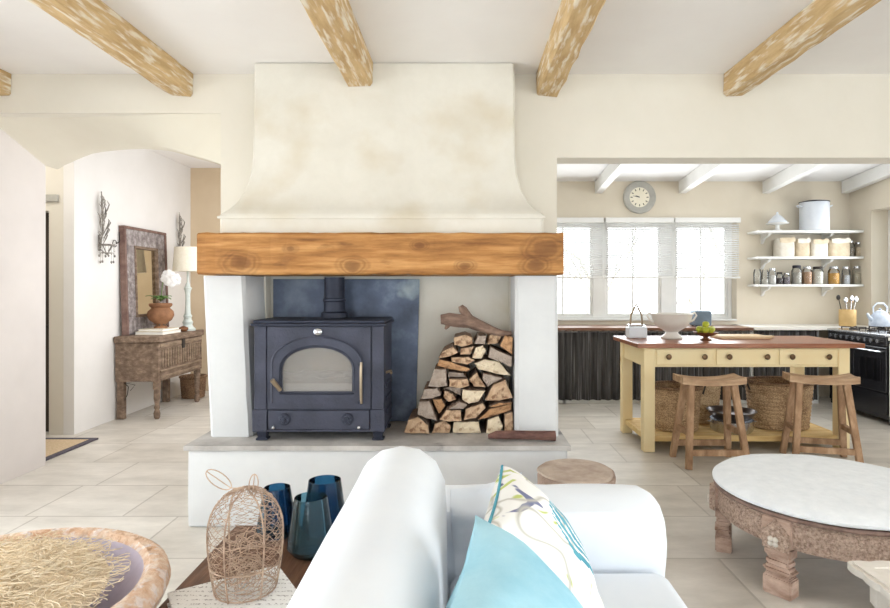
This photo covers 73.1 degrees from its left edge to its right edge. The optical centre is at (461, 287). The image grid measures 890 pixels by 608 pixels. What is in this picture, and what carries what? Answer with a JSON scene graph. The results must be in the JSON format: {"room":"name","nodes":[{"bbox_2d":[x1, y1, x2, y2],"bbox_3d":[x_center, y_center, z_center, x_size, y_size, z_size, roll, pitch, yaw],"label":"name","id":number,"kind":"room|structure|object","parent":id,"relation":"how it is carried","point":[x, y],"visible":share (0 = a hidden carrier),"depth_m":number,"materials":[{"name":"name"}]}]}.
{"room":"traditional dwelling","nodes":[
{"label":"traditional dwelling","id":0,"kind":"room"},
{"bbox_2d":[0,128,45,483],"bbox_3d":[-3.360,-0.280,0.420,0.280,3.300,8.440,0,0,0],"label":"wall","id":1,"kind":"structure","parent":0,"point":[22,175],"depth_m":4.38,"materials":[{"name":"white paint"}]},
{"bbox_2d":[46,166,62,434],"bbox_3d":[-4.361,-0.130,5.690,1.279,3.000,0.180,0,0,0],"label":"wall","id":2,"kind":"structure","parent":0,"point":[54,177],"depth_m":5.60,"materials":[{"name":"beige paint"}]},
{"bbox_2d":[46,213,48,431],"bbox_3d":[-4.305,0.325,5.702,0.890,2.080,0.085,0,0,0],"label":"door","id":3,"kind":"structure","parent":2,"relation":"in","point":[47,214],"depth_m":5.70,"materials":[{"name":"metal"}]},
{"bbox_2d":[63,149,189,434],"bbox_3d":[-3.670,-0.130,6.850,0.100,3.000,2.500,0,0,0],"label":"wall","id":4,"kind":"structure","parent":0,"point":[147,189],"depth_m":6.04,"materials":[{"name":"white paint"}]},
{"bbox_2d":[97,191,115,263],"bbox_3d":[-3.545,-0.602,5.972,0.154,0.716,0.183,0,0,18],"label":"wall sconce","id":5,"kind":"object","parent":4,"relation":"attached to","point":[103,216],"visible":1,"depth_m":5.97,"materials":[{"name":"grey metal"}]},
{"bbox_2d":[149,149,220,167],"bbox_3d":[-3.200,-1.665,6.200,3.600,0.130,4.200,0,0,0],"label":"ceiling","id":6,"kind":"structure","parent":0,"point":[191,162],"depth_m":7.53,"materials":[{"name":"paint"}]},
{"bbox_2d":[190,168,220,390],"bbox_3d":[-2.650,-0.130,8.075,2.500,3.000,0.150,0,0,0],"label":"wall","id":7,"kind":"structure","parent":0,"point":[205,183],"depth_m":8.00,"materials":[{"name":"paint"}]},
{"bbox_2d":[0,0,889,73],"bbox_3d":[0.650,-1.480,0.090,8.500,0.120,7.780,0,0,0],"label":"ceiling","id":8,"kind":"structure","parent":0,"point":[204,36],"depth_m":3.39,"materials":[{"name":"paint"}]},
{"bbox_2d":[0,69,10,95],"bbox_3d":[-3.062,-1.341,0.212,0.167,0.154,7.525,0,0,0],"label":"ceiling beam","id":9,"kind":"structure","parent":8,"relation":"attached to","point":[5,77],"depth_m":3.93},
{"bbox_2d":[27,0,192,96],"bbox_3d":[-1.857,-1.341,0.212,0.167,0.154,7.525,0,0,0],"label":"ceiling beam","id":10,"kind":"structure","parent":8,"relation":"attached to","point":[95,21],"depth_m":3.19,"materials":[{"name":"wood"}]},
{"bbox_2d":[300,0,372,86],"bbox_3d":[-0.645,-1.341,0.113,0.182,0.154,7.325,0,0,0],"label":"ceiling beam","id":11,"kind":"structure","parent":8,"relation":"attached to","point":[335,23],"depth_m":3.10,"materials":[{"name":"wood"}]},
{"bbox_2d":[536,0,605,96],"bbox_3d":[0.567,-1.341,0.212,0.167,0.154,7.525,0,0,0],"label":"ceiling beam","id":12,"kind":"structure","parent":8,"relation":"attached to","point":[574,21],"depth_m":3.15,"materials":[{"name":"wood"}]},
{"bbox_2d":[723,0,880,95],"bbox_3d":[1.802,-1.341,0.212,0.147,0.154,7.525,0,0,0],"label":"ceiling beam","id":13,"kind":"structure","parent":8,"relation":"attached to","point":[820,19],"depth_m":3.19,"materials":[{"name":"wood"}]},
{"bbox_2d":[0,74,889,398],"bbox_3d":[0.840,-0.280,4.380,8.120,3.300,0.800,0,0,0],"label":"wall","id":14,"kind":"structure","parent":0,"point":[593,118],"depth_m":3.98,"materials":[{"name":"beige paint"}]},
{"bbox_2d":[0,391,889,607],"bbox_3d":[0.200,1.420,2.250,10.800,0.100,12.100,0,0,0],"label":"floor","id":15,"kind":"structure","parent":0,"point":[133,478],"depth_m":4.04,"materials":[{"name":"tile"}]},
{"bbox_2d":[46,438,97,460],"bbox_3d":[-3.920,1.362,5.060,1.260,0.014,0.740,0,0,0],"label":"door mat","id":16,"kind":"object","parent":15,"relation":"on","point":[55,447],"visible":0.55,"depth_m":5.20,"materials":[{"name":"fabric"}]},
{"bbox_2d":[114,330,203,419],"bbox_3d":[-3.368,0.937,6.750,0.484,0.866,1.080,0,0,0],"label":"chest","id":17,"kind":"object","parent":15,"relation":"on","point":[155,359],"visible":1,"depth_m":6.25,"materials":[{"name":"wood"}]},
{"bbox_2d":[119,225,168,335],"bbox_3d":[-3.570,-0.080,6.770,0.100,1.163,0.900,0,0,0],"label":"mirror","id":18,"kind":"object","parent":17,"relation":"on","point":[142,252],"visible":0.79,"depth_m":6.64,"materials":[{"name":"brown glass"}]},
{"bbox_2d":[136,329,180,334],"bbox_3d":[-3.350,0.486,6.630,0.300,0.034,0.420,0,0,0],"label":"book","id":19,"kind":"object","parent":17,"relation":"on","point":[176,330],"visible":0.79,"depth_m":6.46,"materials":[{"name":"paper"}]},
{"bbox_2d":[138,327,178,330],"bbox_3d":[-3.355,0.457,6.650,0.270,0.023,0.380,0,0,0],"label":"book","id":20,"kind":"object","parent":19,"relation":"on","point":[152,328],"visible":0.9,"depth_m":6.57,"materials":[{"name":"paper"}]},
{"bbox_2d":[147,303,173,327],"bbox_3d":[-3.345,0.306,6.660,0.276,0.275,0.276,0,0,0],"label":"terracotta pot","id":21,"kind":"object","parent":20,"relation":"on","point":[160,314],"visible":0.98,"depth_m":6.57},
{"bbox_2d":[147,269,180,301],"bbox_3d":[-3.298,-0.027,6.624,0.372,0.359,0.250,0,0,41],"label":"orchid","id":22,"kind":"object","parent":21,"relation":"in","point":[168,277],"visible":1,"depth_m":6.58,"materials":[{"name":"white plant"}]},
{"bbox_2d":[172,246,196,330],"bbox_3d":[-3.245,0.011,7.100,0.330,0.985,0.330,0,0,0],"label":"table lamp","id":23,"kind":"object","parent":17,"relation":"on","point":[185,257],"visible":0.78,"depth_m":6.99,"materials":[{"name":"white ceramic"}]},
{"bbox_2d":[179,373,207,398],"bbox_3d":[-3.360,1.227,7.500,0.332,0.276,0.332,0,0,0],"label":"basket","id":24,"kind":"object","parent":15,"relation":"on","point":[187,386],"visible":0.77,"depth_m":7.38,"materials":[{"name":"wicker"}]},
{"bbox_2d":[159,525,323,607],"bbox_3d":[-0.535,1.070,1.150,0.400,0.600,1.600,0,0,0],"label":"console table","id":25,"kind":"object","parent":15,"relation":"on","point":[295,569],"visible":0.25,"depth_m":1.69,"materials":[{"name":"brown wood"}]},
{"bbox_2d":[167,566,295,607],"bbox_3d":[-0.527,0.754,1.412,0.268,0.030,0.280,0,0,-33],"label":"book","id":26,"kind":"object","parent":25,"relation":"on","point":[198,596],"visible":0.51,"depth_m":1.44,"materials":[{"name":"paper"}]},
{"bbox_2d":[205,469,283,603],"bbox_3d":[-0.532,0.589,1.470,0.185,0.297,0.178,0,0,0],"label":"cloche","id":27,"kind":"object","parent":26,"relation":"on","point":[253,488],"visible":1,"depth_m":1.45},
{"bbox_2d":[256,483,292,540],"bbox_3d":[-0.575,0.694,1.865,0.124,0.151,0.124,0,0,0],"label":"glass vase","id":28,"kind":"object","parent":25,"relation":"on","point":[282,492],"visible":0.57,"depth_m":1.83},
{"bbox_2d":[286,492,331,560],"bbox_3d":[-0.437,0.686,1.735,0.136,0.166,0.136,0,0,0],"label":"glass vase","id":29,"kind":"object","parent":25,"relation":"on","point":[306,553],"visible":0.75,"depth_m":1.72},
{"bbox_2d":[302,475,344,538],"bbox_3d":[-0.430,0.684,1.880,0.140,0.169,0.140,0,0,0],"label":"glass vase","id":30,"kind":"object","parent":25,"relation":"on","point":[312,523],"visible":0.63,"depth_m":1.83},
{"bbox_2d":[184,63,570,526],"bbox_3d":[-0.482,-0.022,3.792,2.205,2.788,0.757,0,0,0],"label":"fireplace","id":31,"kind":"object","parent":15,"relation":"on","point":[411,173],"visible":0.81,"depth_m":3.63,"materials":[{"name":"paint"}]},
{"bbox_2d":[250,277,393,439],"bbox_3d":[-0.831,0.414,3.704,0.831,0.967,0.500,0,0,0],"label":"wood stove","id":32,"kind":"object","parent":31,"relation":"on","point":[330,372],"visible":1,"depth_m":3.52,"materials":[{"name":"metal"}]},
{"bbox_2d":[273,279,419,420],"bbox_3d":[-0.777,0.417,4.040,0.985,0.955,0.010,0,0,0],"label":"shield","id":33,"kind":"object","parent":31,"relation":"on","point":[398,299],"visible":0.38,"depth_m":4.04,"materials":[{"name":"metal"}]},
{"bbox_2d":[220,63,543,232],"bbox_3d":[-0.483,-0.872,3.789,1.950,1.088,0.378,0,0,0],"label":"hood","id":34,"kind":"object","parent":31,"relation":"attached to","point":[424,147],"depth_m":3.77,"materials":[{"name":"paint"}]},
{"bbox_2d":[404,408,430,433],"bbox_3d":[-0.279,0.842,3.840,0.159,0.106,0.344,0,0,0],"label":"log","id":35,"kind":"object","parent":31,"relation":"on","point":[416,423],"visible":0.87,"depth_m":3.67,"materials":[{"name":"brown wood"}]},
{"bbox_2d":[417,396,437,420],"bbox_3d":[-0.212,0.753,3.830,0.123,0.123,0.344,0,0,0],"label":"log","id":36,"kind":"object","parent":35,"relation":"on","point":[426,408],"visible":0.84,"depth_m":3.66,"materials":[{"name":"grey wood"}]},
{"bbox_2d":[421,381,441,398],"bbox_3d":[-0.190,0.647,3.843,0.123,0.068,0.344,0,0,0],"label":"log","id":37,"kind":"object","parent":36,"relation":"on","point":[428,392],"visible":0.86,"depth_m":3.68,"materials":[{"name":"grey wood"}]},
{"bbox_2d":[428,363,447,386],"bbox_3d":[-0.148,0.552,3.830,0.119,0.112,0.344,0,0,0],"label":"log","id":38,"kind":"object","parent":37,"relation":"on","point":[439,378],"visible":0.9,"depth_m":3.66,"materials":[{"name":"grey wood"}]},
{"bbox_2d":[453,412,480,432],"bbox_3d":[0.030,0.863,3.867,0.174,0.070,0.325,0,0,0],"label":"log","id":39,"kind":"object","parent":31,"relation":"on","point":[471,425],"visible":0.76,"depth_m":3.71,"materials":[{"name":"brown wood"}]},
{"bbox_2d":[440,401,461,420],"bbox_3d":[-0.069,0.782,3.841,0.134,0.070,0.344,0,0,0],"label":"log","id":40,"kind":"object","parent":39,"relation":"on","point":[447,414],"visible":0.82,"depth_m":3.67,"materials":[{"name":"brown wood"}]},
{"bbox_2d":[449,393,466,408],"bbox_3d":[-0.024,0.719,3.837,0.116,0.042,0.344,0,0,0],"label":"log","id":41,"kind":"object","parent":40,"relation":"on","point":[458,403],"visible":0.76,"depth_m":3.70,"materials":[{"name":"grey wood"}]},
{"bbox_2d":[444,389,456,401],"bbox_3d":[-0.074,0.669,3.868,0.080,0.072,0.324,0,0,0],"label":"log","id":42,"kind":"object","parent":41,"relation":"on","point":[449,395],"visible":0.75,"depth_m":3.71,"materials":[{"name":"brown wood"}]},
{"bbox_2d":[443,380,460,395],"bbox_3d":[-0.061,0.641,3.873,0.114,0.058,0.314,0,0,0],"label":"log","id":43,"kind":"object","parent":42,"relation":"on","point":[455,390],"visible":0.6,"depth_m":3.72,"materials":[{"name":"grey wood"}]},
{"bbox_2d":[449,372,468,387],"bbox_3d":[-0.017,0.585,3.834,0.123,0.054,0.344,0,0,0],"label":"log","id":44,"kind":"object","parent":43,"relation":"on","point":[458,382],"visible":0.88,"depth_m":3.67,"materials":[{"name":"brown wood"}]},
{"bbox_2d":[448,369,465,376],"bbox_3d":[-0.033,0.535,3.873,0.112,0.031,0.314,0,0,0],"label":"log","id":45,"kind":"object","parent":44,"relation":"on","point":[452,373],"visible":0.78,"depth_m":3.72,"materials":[{"name":"brown wood"}]},
{"bbox_2d":[437,356,469,370],"bbox_3d":[-0.051,0.480,3.870,0.206,0.076,0.320,0,0,0],"label":"log","id":46,"kind":"object","parent":45,"relation":"on","point":[446,362],"visible":0.84,"depth_m":3.71,"materials":[{"name":"brown wood"}]},
{"bbox_2d":[463,397,485,419],"bbox_3d":[0.077,0.762,3.860,0.137,0.105,0.340,0,0,0],"label":"log","id":47,"kind":"object","parent":39,"relation":"on","point":[472,410],"visible":0.85,"depth_m":3.69,"materials":[{"name":"brown wood"}]},
{"bbox_2d":[462,382,484,403],"bbox_3d":[0.071,0.666,3.841,0.142,0.087,0.344,0,0,0],"label":"log","id":48,"kind":"object","parent":47,"relation":"on","point":[470,394],"visible":0.89,"depth_m":3.67,"materials":[{"name":"brown wood"}]},
{"bbox_2d":[477,400,511,419],"bbox_3d":[0.202,0.765,3.870,0.213,0.105,0.319,0,0,0],"label":"log","id":49,"kind":"object","parent":47,"relation":"on","point":[488,411],"visible":0.69,"depth_m":3.71,"materials":[{"name":"brown wood"}]},
{"bbox_2d":[488,398,511,406],"bbox_3d":[0.238,0.718,3.853,0.141,0.026,0.344,0,0,0],"label":"log","id":50,"kind":"object","parent":49,"relation":"on","point":[492,403],"visible":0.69,"depth_m":3.73,"materials":[{"name":"brown wood"}]},
{"bbox_2d":[484,375,512,400],"bbox_3d":[0.227,0.630,3.859,0.170,0.130,0.342,0,0,0],"label":"log","id":51,"kind":"object","parent":50,"relation":"on","point":[499,390],"visible":0.87,"depth_m":3.69,"materials":[{"name":"brown wood"}]},
{"bbox_2d":[481,370,501,386],"bbox_3d":[0.187,0.567,3.848,0.126,0.083,0.344,0,0,0],"label":"log","id":52,"kind":"object","parent":51,"relation":"on","point":[488,378],"visible":0.88,"depth_m":3.68,"materials":[{"name":"brown wood"}]},
{"bbox_2d":[474,355,510,375],"bbox_3d":[0.190,0.492,3.869,0.229,0.101,0.321,0,0,0],"label":"log","id":53,"kind":"object","parent":52,"relation":"on","point":[486,363],"visible":0.87,"depth_m":3.71,"materials":[{"name":"brown wood"}]},
{"bbox_2d":[487,344,511,366],"bbox_3d":[0.234,0.422,3.831,0.148,0.126,0.344,0,0,0],"label":"log","id":54,"kind":"object","parent":53,"relation":"on","point":[493,352],"visible":0.99,"depth_m":3.66,"materials":[{"name":"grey wood"}]},
{"bbox_2d":[498,335,512,353],"bbox_3d":[0.273,0.350,3.847,0.081,0.119,0.344,0,0,0],"label":"log","id":55,"kind":"object","parent":54,"relation":"on","point":[505,342],"visible":0.81,"depth_m":3.68,"materials":[{"name":"brown wood"}]},
{"bbox_2d":[441,305,511,336],"bbox_3d":[0.090,0.202,3.721,0.444,0.199,0.091,0,0,0],"label":"branch","id":56,"kind":"object","parent":55,"relation":"on","point":[465,319],"visible":1,"depth_m":3.69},
{"bbox_2d":[485,414,502,432],"bbox_3d":[0.201,0.845,3.863,0.106,0.106,0.333,0,0,0],"label":"log","id":57,"kind":"object","parent":31,"relation":"on","point":[493,423],"visible":0.75,"depth_m":3.70,"materials":[{"name":"brown wood"}]},
{"bbox_2d":[488,430,555,440],"bbox_3d":[0.352,0.867,3.529,0.399,0.061,0.060,0,0,3],"label":"log","id":58,"kind":"object","parent":31,"relation":"on","point":[510,434],"visible":1,"depth_m":3.51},
{"bbox_2d":[286,446,686,607],"bbox_3d":[0.179,0.916,1.082,1.009,0.854,2.329,0,0,0],"label":"sofa","id":59,"kind":"object","parent":15,"relation":"on","point":[390,543],"visible":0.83,"depth_m":1.55,"materials":[{"name":"fabric"}]},
{"bbox_2d":[450,472,521,576],"bbox_3d":[0.101,0.745,1.893,0.280,0.316,0.106,0,0,-10],"label":"cushion","id":60,"kind":"object","parent":59,"relation":"on","point":[466,503],"visible":0.38,"depth_m":1.87,"materials":[{"name":"fabric"}]},
{"bbox_2d":[446,515,582,607],"bbox_3d":[0.143,0.676,1.010,0.358,0.390,0.489,0,0,10],"label":"cushion","id":61,"kind":"object","parent":59,"relation":"on","point":[499,570],"visible":1,"depth_m":1.06,"materials":[{"name":"fabric"}]},
{"bbox_2d":[484,465,603,607],"bbox_3d":[0.212,0.722,1.560,0.309,0.387,0.478,0,0,10],"label":"floral cushion","id":62,"kind":"object","parent":59,"relation":"on","point":[516,506],"visible":0.59,"depth_m":1.46,"materials":[{"name":"fabric"}]},
{"bbox_2d":[449,573,686,607],"bbox_3d":[0.314,0.995,1.084,0.720,0.154,1.778,0,0,0],"label":"seat cushion","id":63,"kind":"object","parent":59,"relation":"on","point":[615,590],"depth_m":1.83,"materials":[{"name":"fabric"}]},
{"bbox_2d":[537,459,615,484],"bbox_3d":[0.576,1.142,3.033,0.393,0.456,0.407,0,0,0],"label":"stool","id":64,"kind":"object","parent":15,"relation":"on","point":[559,471],"visible":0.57,"depth_m":2.98,"materials":[{"name":"brown wood"}]},
{"bbox_2d":[558,325,753,402],"bbox_3d":[1.861,0.917,7.314,3.118,0.905,0.568,0,0,0],"label":"kitchen cabinet","id":65,"kind":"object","parent":15,"relation":"on","point":[588,355],"depth_m":7.07,"materials":[{"name":"fabric"}]},
{"bbox_2d":[558,325,753,330],"bbox_3d":[1.861,0.482,7.314,3.118,0.035,0.568,0,0,0],"label":"countertop","id":66,"kind":"structure","parent":65,"relation":"on","point":[560,327],"depth_m":7.03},
{"bbox_2d":[689,310,711,326],"bbox_3d":[2.888,0.370,7.290,0.225,0.190,0.180,0,0,0],"label":"toaster","id":67,"kind":"object","parent":65,"relation":"on","point":[702,315],"visible":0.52,"depth_m":7.20,"materials":[{"name":"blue metal"}]},
{"bbox_2d":[669,373,749,469],"bbox_3d":[1.935,1.028,4.700,0.496,0.693,0.388,0,0,0],"label":"stool","id":68,"kind":"object","parent":15,"relation":"on","point":[730,382],"visible":0.98,"depth_m":4.61,"materials":[{"name":"wood"}]},
{"bbox_2d":[613,336,864,451],"bbox_3d":[2.395,0.915,5.370,1.880,0.910,0.820,0,0,0],"label":"kitchen island","id":69,"kind":"object","parent":15,"relation":"on","point":[797,353],"visible":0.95,"depth_m":5.01,"materials":[{"name":"paint"}]},
{"bbox_2d":[655,380,705,432],"bbox_3d":[1.880,1.029,5.290,0.462,0.408,0.462,0,0,41],"label":"wicker basket","id":70,"kind":"object","parent":69,"relation":"on","point":[666,391],"visible":0.5,"depth_m":5.14,"materials":[{"name":"wicker"}]},
{"bbox_2d":[699,386,720,423],"bbox_3d":[2.235,1.040,5.560,0.332,0.386,0.332,0,0,0],"label":"wicker basket","id":71,"kind":"object","parent":69,"relation":"on","point":[711,397],"visible":0.31,"depth_m":5.43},
{"bbox_2d":[629,419,832,434],"bbox_3d":[2.381,1.250,5.370,1.615,0.023,0.643,0,0,0],"label":"slatted shelf","id":72,"kind":"object","parent":69,"relation":"attached to","point":[704,429],"depth_m":5.18,"materials":[{"name":"yellow wood"}]},
{"bbox_2d":[706,415,756,434],"bbox_3d":[2.335,1.185,5.200,0.371,0.105,0.371,0,0,40],"label":"roasting pan","id":73,"kind":"object","parent":69,"relation":"on","point":[716,425],"visible":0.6,"depth_m":5.11,"materials":[{"name":"metal"}]},
{"bbox_2d":[706,405,756,421],"bbox_3d":[2.335,1.093,5.200,0.408,0.074,0.408,0,0,0],"label":"basin","id":74,"kind":"object","parent":73,"relation":"on","point":[716,411],"visible":0.68,"depth_m":5.20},
{"bbox_2d":[613,336,864,347],"bbox_3d":[2.395,0.479,5.370,1.880,0.038,0.820,0,0,0],"label":"island countertop","id":75,"kind":"structure","parent":69,"relation":"on","point":[651,341],"depth_m":5.06,"materials":[{"name":"wood"}]},
{"bbox_2d":[626,303,646,337],"bbox_3d":[1.612,0.299,5.550,0.170,0.319,0.120,0,0,0],"label":"caddy","id":76,"kind":"object","parent":75,"relation":"on","point":[631,331],"visible":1,"depth_m":5.49,"materials":[{"name":"white ceramic"}]},
{"bbox_2d":[646,312,696,338],"bbox_3d":[1.905,0.337,5.450,0.371,0.243,0.371,0,0,40],"label":"colander","id":77,"kind":"object","parent":75,"relation":"on","point":[671,323],"visible":1,"depth_m":5.36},
{"bbox_2d":[710,334,773,338],"bbox_3d":[2.595,0.446,5.520,0.530,0.026,0.280,0,0,0],"label":"chopping board","id":78,"kind":"object","parent":75,"relation":"on","point":[720,336],"visible":0.91,"depth_m":5.38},
{"bbox_2d":[742,376,816,430],"bbox_3d":[2.830,1.014,5.360,0.549,0.438,0.540,0,0,44],"label":"wicker basket","id":79,"kind":"object","parent":69,"relation":"on","point":[767,395],"visible":0.71,"depth_m":5.20,"materials":[{"name":"wicker"}]},
{"bbox_2d":[707,454,889,600],"bbox_3d":[1.810,1.153,2.965,1.058,0.433,1.092,0,0,-17],"label":"round table","id":80,"kind":"object","parent":15,"relation":"on","point":[820,506],"visible":1,"depth_m":2.71,"materials":[{"name":"stone"}]},
{"bbox_2d":[733,324,877,402],"bbox_3d":[4.168,0.912,7.314,1.475,0.915,0.568,0,0,0],"label":"kitchen cabinet","id":81,"kind":"object","parent":15,"relation":"on","point":[763,329],"depth_m":7.08,"materials":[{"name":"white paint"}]},
{"bbox_2d":[754,330,817,399],"bbox_3d":[3.819,0.910,7.074,0.743,0.820,0.066,0,0,0],"label":"curtain","id":82,"kind":"object","parent":81,"relation":"hanging from","point":[758,371],"depth_m":7.07,"materials":[{"name":"grey fabric"}]},
{"bbox_2d":[733,324,877,329],"bbox_3d":[4.168,0.475,7.314,1.475,0.040,0.568,0,0,0],"label":"countertop","id":83,"kind":"structure","parent":81,"relation":"on","point":[756,326],"depth_m":7.09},
{"bbox_2d":[839,309,856,325],"bbox_3d":[4.600,0.355,7.160,0.180,0.198,0.180,0,0,0],"label":"utensil crock","id":84,"kind":"object","parent":81,"relation":"on","point":[847,317],"visible":0.86,"depth_m":7.09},
{"bbox_2d":[779,371,863,462],"bbox_3d":[2.840,1.028,4.760,0.496,0.693,0.388,0,0,14],"label":"stool","id":85,"kind":"object","parent":15,"relation":"on","point":[843,382],"visible":0.93,"depth_m":4.70,"materials":[{"name":"wood"}]},
{"bbox_2d":[827,326,889,424],"bbox_3d":[4.516,0.899,6.397,0.729,0.941,0.949,0,0,0],"label":"range cooker","id":86,"kind":"object","parent":15,"relation":"on","point":[870,363],"visible":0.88,"depth_m":6.19,"materials":[{"name":"black metal"}]},
{"bbox_2d":[827,328,889,336],"bbox_3d":[4.530,0.472,6.397,0.700,0.024,0.949,0,0,0],"label":"cooktop","id":87,"kind":"object","parent":86,"relation":"in","point":[854,332],"depth_m":6.39,"materials":[{"name":"metal"}]},
{"bbox_2d":[866,303,889,326],"bbox_3d":[4.676,0.295,6.711,0.236,0.263,0.224,0,0,-45],"label":"kettle","id":88,"kind":"object","parent":86,"relation":"on","point":[879,318],"visible":1,"depth_m":6.66,"materials":[{"name":"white ceramic"}]},
{"bbox_2d":[847,560,889,607],"bbox_3d":[1.613,1.135,1.593,0.691,0.470,0.801,0,0,0],"label":"table","id":89,"kind":"object","parent":15,"relation":"on","point":[876,574],"visible":1,"depth_m":1.90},
{"bbox_3d":[-1.060,1.111,1.320,0.400,0.518,0.400,0,0,0],"label":"pedestal","id":90,"kind":"object","parent":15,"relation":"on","visible":0},
{"bbox_2d":[0,527,170,607],"bbox_3d":[-1.060,0.758,1.320,0.756,0.180,0.756,0,0,0],"label":"bowl","id":91,"kind":"object","parent":90,"relation":"on","point":[145,584],"visible":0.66,"depth_m":1.50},
{"bbox_2d":[0,529,130,607],"bbox_3d":[-1.060,0.661,1.319,0.582,0.100,0.579,0,0,17],"label":"filling","id":92,"kind":"object","parent":91,"relation":"in","point":[42,573],"visible":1,"depth_m":1.35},
{"bbox_2d":[557,181,849,395],"bbox_3d":[2.600,-0.230,7.760,5.000,3.200,0.320,0,0,0],"label":"wall","id":93,"kind":"structure","parent":0,"point":[745,200],"depth_m":7.60,"materials":[{"name":"beige paint"}]},
{"bbox_2d":[623,181,655,213],"bbox_3d":[2.242,-1.146,7.581,0.416,0.416,0.036,0,0,0],"label":"wall clock","id":94,"kind":"object","parent":93,"relation":"attached to","point":[639,197],"visible":1,"depth_m":7.57,"materials":[{"name":"grey metal"}]},
{"bbox_2d":[557,223,731,318],"bbox_3d":[2.170,-0.228,7.775,2.620,1.285,0.070,0,0,0],"label":"window","id":95,"kind":"structure","parent":93,"relation":"in","point":[666,287],"depth_m":7.74,"materials":[{"name":"white paint"}]},
{"bbox_2d":[557,217,603,277],"bbox_3d":[1.325,-0.502,7.560,0.911,0.765,0.070,0,0,0],"label":"window blind","id":96,"kind":"object","parent":95,"relation":"attached to","point":[559,219],"visible":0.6,"depth_m":7.56,"materials":[{"name":"white paint"}]},
{"bbox_2d":[604,217,673,277],"bbox_3d":[2.229,-0.502,7.560,0.858,0.765,0.070,0,0,0],"label":"window blind","id":97,"kind":"object","parent":95,"relation":"attached to","point":[607,219],"visible":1,"depth_m":7.56,"materials":[{"name":"white paint"}]},
{"bbox_2d":[674,217,740,277],"bbox_3d":[3.089,-0.502,7.560,0.823,0.765,0.070,0,0,0],"label":"window blind","id":98,"kind":"object","parent":95,"relation":"attached to","point":[677,219],"visible":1,"depth_m":7.56,"materials":[{"name":"white paint"}]},
{"bbox_2d":[747,230,863,243],"bbox_3d":[4.258,-0.630,7.458,1.295,0.150,0.277,0,0,0],"label":"wall shelf","id":99,"kind":"object","parent":93,"relation":"attached to","point":[764,234],"visible":0.91,"depth_m":7.32,"materials":[{"name":"white paint"}]},
{"bbox_2d":[796,200,832,229],"bbox_3d":[4.350,-0.895,7.410,0.349,0.378,0.342,0,0,44],"label":"stockpot","id":100,"kind":"object","parent":99,"relation":"on","point":[813,214],"visible":0.91,"depth_m":7.27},
{"bbox_2d":[747,256,863,268],"bbox_3d":[4.258,-0.310,7.458,1.295,0.150,0.277,0,0,0],"label":"wall shelf","id":101,"kind":"object","parent":93,"relation":"attached to","point":[825,260],"visible":0.98,"depth_m":7.32,"materials":[{"name":"white paint"}]},
{"bbox_2d":[773,237,795,255],"bbox_3d":[3.985,-0.508,7.426,0.211,0.244,0.179,0,0,0],"label":"bag","id":102,"kind":"object","parent":101,"relation":"on","point":[784,246],"visible":0.94,"depth_m":7.35,"materials":[{"name":"white fabric"}]},
{"bbox_2d":[794,237,810,255],"bbox_3d":[4.187,-0.503,7.426,0.174,0.234,0.179,0,0,0],"label":"bag","id":103,"kind":"object","parent":101,"relation":"on","point":[802,247],"visible":0.74,"depth_m":7.35,"materials":[{"name":"fabric"}]},
{"bbox_2d":[809,238,828,255],"bbox_3d":[4.394,-0.498,7.426,0.216,0.224,0.179,0,0,0],"label":"bag","id":104,"kind":"object","parent":101,"relation":"on","point":[818,247],"visible":0.75,"depth_m":7.35,"materials":[{"name":"white fabric"}]},
{"bbox_2d":[828,237,850,255],"bbox_3d":[4.641,-0.503,7.426,0.262,0.234,0.179,0,0,0],"label":"bag","id":105,"kind":"object","parent":101,"relation":"on","point":[837,246],"visible":0.77,"depth_m":7.35,"materials":[{"name":"fabric"}]},
{"bbox_2d":[747,284,863,295],"bbox_3d":[4.258,0.030,7.458,1.295,0.150,0.277,0,0,0],"label":"wall shelf","id":106,"kind":"object","parent":93,"relation":"attached to","point":[764,287],"visible":1,"depth_m":7.32,"materials":[{"name":"white paint"}]},
{"bbox_2d":[557,164,880,180],"bbox_3d":[2.650,-1.552,6.000,5.300,0.480,4.000,0,0,0],"label":"ceiling","id":107,"kind":"structure","parent":0,"point":[565,172],"depth_m":7.21,"materials":[{"name":"paint"}]},
{"bbox_2d":[595,164,628,192],"bbox_3d":[1.725,-1.433,5.895,0.090,0.473,3.390,0,0,0],"label":"beam","id":108,"kind":"structure","parent":107,"relation":"attached to","point":[611,172],"depth_m":6.97,"materials":[{"name":"white paint"}]},
{"bbox_2d":[679,164,727,192],"bbox_3d":[2.785,-1.433,5.895,0.090,0.473,3.390,0,0,0],"label":"beam","id":109,"kind":"structure","parent":107,"relation":"attached to","point":[703,172],"depth_m":6.99,"materials":[{"name":"white paint"}]},
{"bbox_2d":[762,164,827,192],"bbox_3d":[3.845,-1.433,5.895,0.090,0.473,3.390,0,0,0],"label":"beam","id":110,"kind":"structure","parent":107,"relation":"attached to","point":[794,172],"depth_m":7.00,"materials":[{"name":"white paint"}]},
{"bbox_2d":[841,164,889,192],"bbox_3d":[4.845,-1.433,5.895,0.090,0.473,3.390,0,0,0],"label":"beam","id":111,"kind":"structure","parent":107,"relation":"attached to","point":[881,172],"depth_m":7.14,"materials":[{"name":"white paint"}]},
{"bbox_2d":[850,177,889,327],"bbox_3d":[5.060,-0.330,6.065,0.300,3.400,3.770,0,0,0],"label":"wall","id":112,"kind":"structure","parent":0,"point":[869,205],"depth_m":7.21,"materials":[{"name":"beige paint"}]},
{"label":"outside","id":113,"kind":"structure","parent":0,"visible":0},
{"bbox_3d":[2.000,1.720,19.150,28.000,0.100,21.700,0,0,0],"label":"ground","id":114,"kind":"structure","parent":113,"visible":0},
{"bbox_2d":[559,228,645,312],"bbox_3d":[2.828,-0.627,13.531,2.073,4.612,4.079,0,0,-37],"label":"tree","id":115,"kind":"object","parent":114,"relation":"on","point":[578,282],"visible":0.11,"depth_m":13.42,"materials":[{"name":"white plant"}]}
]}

